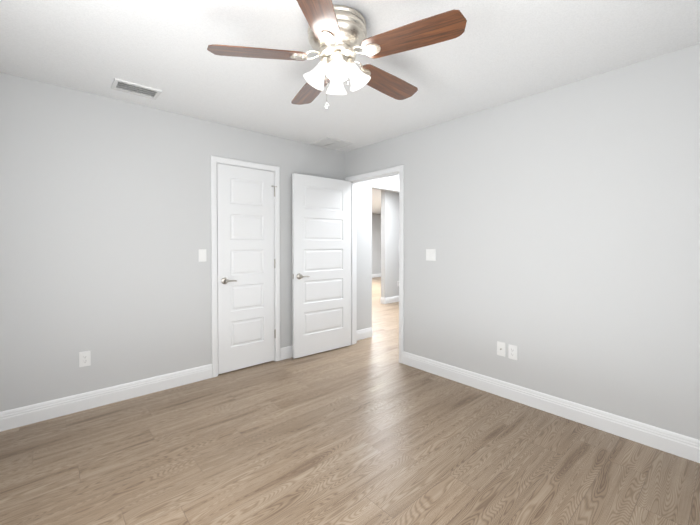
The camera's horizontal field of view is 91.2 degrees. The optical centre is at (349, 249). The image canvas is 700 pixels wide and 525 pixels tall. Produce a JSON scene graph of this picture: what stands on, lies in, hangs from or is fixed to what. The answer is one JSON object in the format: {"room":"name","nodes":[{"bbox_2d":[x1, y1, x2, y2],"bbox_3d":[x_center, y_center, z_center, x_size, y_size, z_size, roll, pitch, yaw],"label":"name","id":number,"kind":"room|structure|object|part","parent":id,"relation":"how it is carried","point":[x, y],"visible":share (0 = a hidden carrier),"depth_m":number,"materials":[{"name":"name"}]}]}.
{"room":"empty bedroom","nodes":[
{"label":"empty bedroom","id":0,"kind":"room"},
{"bbox_2d":[0,72,344,411],"bbox_3d":[-1.404,0.005,3.259,3.700,2.430,0.120,-1,1,-42],"label":"wall","id":1,"kind":"structure","parent":0,"point":[105,219],"depth_m":2.72,"materials":[{"name":"white paint"}]},
{"bbox_2d":[79,351,90,366],"bbox_3d":[-2.032,0.840,2.629,0.070,0.114,0.009,-1,1,-42],"label":"electrical outlet","id":2,"kind":"object","parent":1,"relation":"attached to","point":[84,358],"visible":1,"depth_m":2.63,"materials":[{"name":"white plastic"}]},
{"bbox_2d":[0,364,211,431],"bbox_3d":[-1.972,1.164,2.683,1.762,0.130,0.015,-1,1,-42],"label":"baseboard","id":3,"kind":"structure","parent":1,"relation":"attached to","point":[30,414],"depth_m":2.68,"materials":[{"name":"white wood"}]},
{"bbox_2d":[198,249,205,261],"bbox_3d":[-1.374,0.056,3.198,0.070,0.114,0.012,-1,1,-42],"label":"light switch","id":4,"kind":"object","parent":1,"relation":"attached to","point":[202,255],"visible":1,"depth_m":3.19,"materials":[{"name":"white plastic"}]},
{"bbox_2d":[211,155,279,377],"bbox_3d":[-1.077,0.163,3.538,0.733,2.107,0.138,-1,1,-42],"label":"trim","id":5,"kind":"structure","parent":1,"relation":"attached to","point":[215,160],"depth_m":3.32,"materials":[{"name":"white wood"}]},
{"bbox_2d":[217,163,276,373],"bbox_3d":[-1.045,0.188,3.525,0.640,2.032,0.164,-1,1,-42],"label":"closet door","id":6,"kind":"structure","parent":1,"relation":"in","point":[245,257],"depth_m":3.48,"materials":[{"name":"white wood"}]},
{"bbox_2d":[280,345,292,359],"bbox_3d":[-0.414,1.143,4.062,0.935,0.130,0.015,-1,1,-42],"label":"baseboard","id":7,"kind":"structure","parent":1,"relation":"attached to","point":[285,352],"depth_m":3.80,"materials":[{"name":"white wood"}]},
{"bbox_2d":[0,277,699,524],"bbox_3d":[0.366,1.194,6.875,11.120,0.060,11.120,-1,1,-42],"label":"floor","id":8,"kind":"structure","parent":0,"point":[372,430],"depth_m":2.02,"materials":[{"name":"wood"}]},
{"bbox_2d":[0,0,699,213],"bbox_3d":[0.366,-1.306,6.836,11.120,0.080,11.120,-1,1,-42],"label":"ceiling","id":9,"kind":"structure","parent":0,"point":[497,52],"depth_m":2.09,"materials":[{"name":"white paint"}]},
{"bbox_2d":[111,78,161,99],"bbox_3d":[-1.594,-1.208,2.564,0.300,0.042,0.200,-1,1,-42],"label":"ceiling vent","id":10,"kind":"object","parent":9,"relation":"in","point":[134,88],"visible":0.92,"depth_m":2.56,"materials":[{"name":"white metal"}]},
{"bbox_2d":[310,137,352,149],"bbox_3d":[-0.213,-1.231,3.953,0.365,0.039,0.350,-1,1,-42],"label":"ceiling vent","id":11,"kind":"object","parent":9,"relation":"in","point":[331,143],"visible":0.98,"depth_m":3.93,"materials":[{"name":"white metal"}]},
{"bbox_2d":[207,0,466,108],"bbox_3d":[-0.035,-0.960,1.842,1.213,0.456,1.248,-1,1,-42],"label":"fan","id":12,"kind":"object","parent":9,"relation":"hanging from","point":[338,39],"visible":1,"depth_m":1.71,"materials":[{"name":"brown wood"}]},
{"bbox_3d":[-0.471,-1.001,1.748,0.495,0.037,0.152,0,1,-8],"label":"blade","id":13,"kind":"part","parent":12,"relation":"part of","materials":[{"name":"brown wood"}]},
{"bbox_3d":[-0.138,-0.996,1.404,0.152,0.037,0.495,0,1,10],"label":"blade","id":14,"kind":"part","parent":12,"relation":"part of","materials":[{"name":"brown wood"}]},
{"bbox_3d":[-0.245,-1.008,2.171,0.152,0.037,0.495,0,1,-26],"label":"blade","id":15,"kind":"part","parent":12,"relation":"part of","materials":[{"name":"brown wood"}]},
{"bbox_3d":[0.226,-1.006,2.088,0.495,0.037,0.152,-1,1,-44],"label":"blade","id":16,"kind":"part","parent":12,"relation":"part of","materials":[{"name":"brown wood"}]},
{"bbox_3d":[0.293,-0.999,1.613,0.495,0.037,0.152,0,1,28],"label":"blade","id":17,"kind":"part","parent":12,"relation":"part of","materials":[{"name":"brown wood"}]},
{"bbox_2d":[372,213,379,273],"bbox_3d":[-1.173,-0.119,11.263,7.420,2.430,0.120,-1,1,-42],"label":"wall","id":18,"kind":"structure","parent":0,"point":[375,217],"depth_m":13.10,"materials":[{"name":"white paint"}]},
{"bbox_2d":[372,273,380,277],"bbox_3d":[-1.173,1.032,11.191,7.300,0.130,0.015,-1,1,-42],"label":"baseboard","id":19,"kind":"structure","parent":18,"relation":"attached to","point":[373,275],"depth_m":13.12,"materials":[{"name":"white wood"}]},
{"bbox_2d":[357,175,398,329],"bbox_3d":[1.289,-0.009,4.207,1.590,2.430,2.290,-1,1,-42],"label":"wall","id":20,"kind":"structure","parent":0,"point":[364,251],"depth_m":4.62,"materials":[{"name":"white paint"}]},
{"bbox_2d":[357,327,371,339],"bbox_3d":[0.161,1.135,4.586,0.380,0.130,0.015,-1,1,-42],"label":"baseboard","id":21,"kind":"structure","parent":20,"relation":"attached to","point":[364,333],"depth_m":4.61,"materials":[{"name":"white wood"}]},
{"bbox_2d":[380,190,398,297],"bbox_3d":[1.492,-0.069,8.013,2.100,2.430,0.120,-1,1,-42],"label":"wall","id":22,"kind":"structure","parent":0,"point":[385,243],"depth_m":7.37,"materials":[{"name":"white paint"}]},
{"bbox_2d":[384,296,398,303],"bbox_3d":[1.531,1.082,7.975,2.115,0.130,0.015,-1,1,-42],"label":"baseboard","id":23,"kind":"structure","parent":22,"relation":"attached to","point":[393,299],"depth_m":7.40,"materials":[{"name":"white wood"}]},
{"bbox_2d":[345,43,699,439],"bbox_3d":[1.255,0.010,2.955,0.120,2.430,4.100,-1,1,-42],"label":"wall","id":24,"kind":"structure","parent":0,"point":[557,229],"depth_m":2.48,"materials":[{"name":"white paint"}]},
{"bbox_2d":[345,165,403,362],"bbox_3d":[0.305,0.155,4.030,0.156,2.107,0.933,-1,1,-42],"label":"door frame","id":25,"kind":"structure","parent":24,"relation":"attached to","point":[383,173],"depth_m":3.96,"materials":[{"name":"white wood"}]},
{"bbox_2d":[292,173,350,358],"bbox_3d":[-0.307,0.180,4.041,0.845,2.032,0.164,-1,1,-42],"label":"entry door","id":26,"kind":"structure","parent":25,"relation":"attached to","point":[321,262],"depth_m":3.98,"materials":[{"name":"white wood"}]},
{"bbox_2d":[426,249,435,260],"bbox_3d":[0.795,0.054,3.376,0.012,0.114,0.116,-1,1,-42],"label":"light switch","id":27,"kind":"object","parent":24,"relation":"attached to","point":[430,254],"visible":1,"depth_m":3.37,"materials":[{"name":"white plastic"}]},
{"bbox_2d":[497,341,505,356],"bbox_3d":[1.258,0.832,2.861,0.017,0.114,0.070,-1,1,-42],"label":"outlet","id":28,"kind":"object","parent":24,"relation":"attached to","point":[500,348],"visible":1,"depth_m":2.86,"materials":[{"name":"white plastic"}]},
{"bbox_2d":[508,344,516,359],"bbox_3d":[1.325,0.838,2.792,0.009,0.114,0.070,-1,1,-42],"label":"electrical outlet","id":29,"kind":"object","parent":24,"relation":"attached to","point":[512,351],"visible":1,"depth_m":2.79,"materials":[{"name":"white plastic"}]},
{"bbox_2d":[403,351,699,462],"bbox_3d":[1.515,1.166,2.579,0.015,0.130,2.866,-1,1,-42],"label":"baseboard","id":30,"kind":"structure","parent":24,"relation":"attached to","point":[681,445],"depth_m":2.47,"materials":[{"name":"white wood"}]}
]}

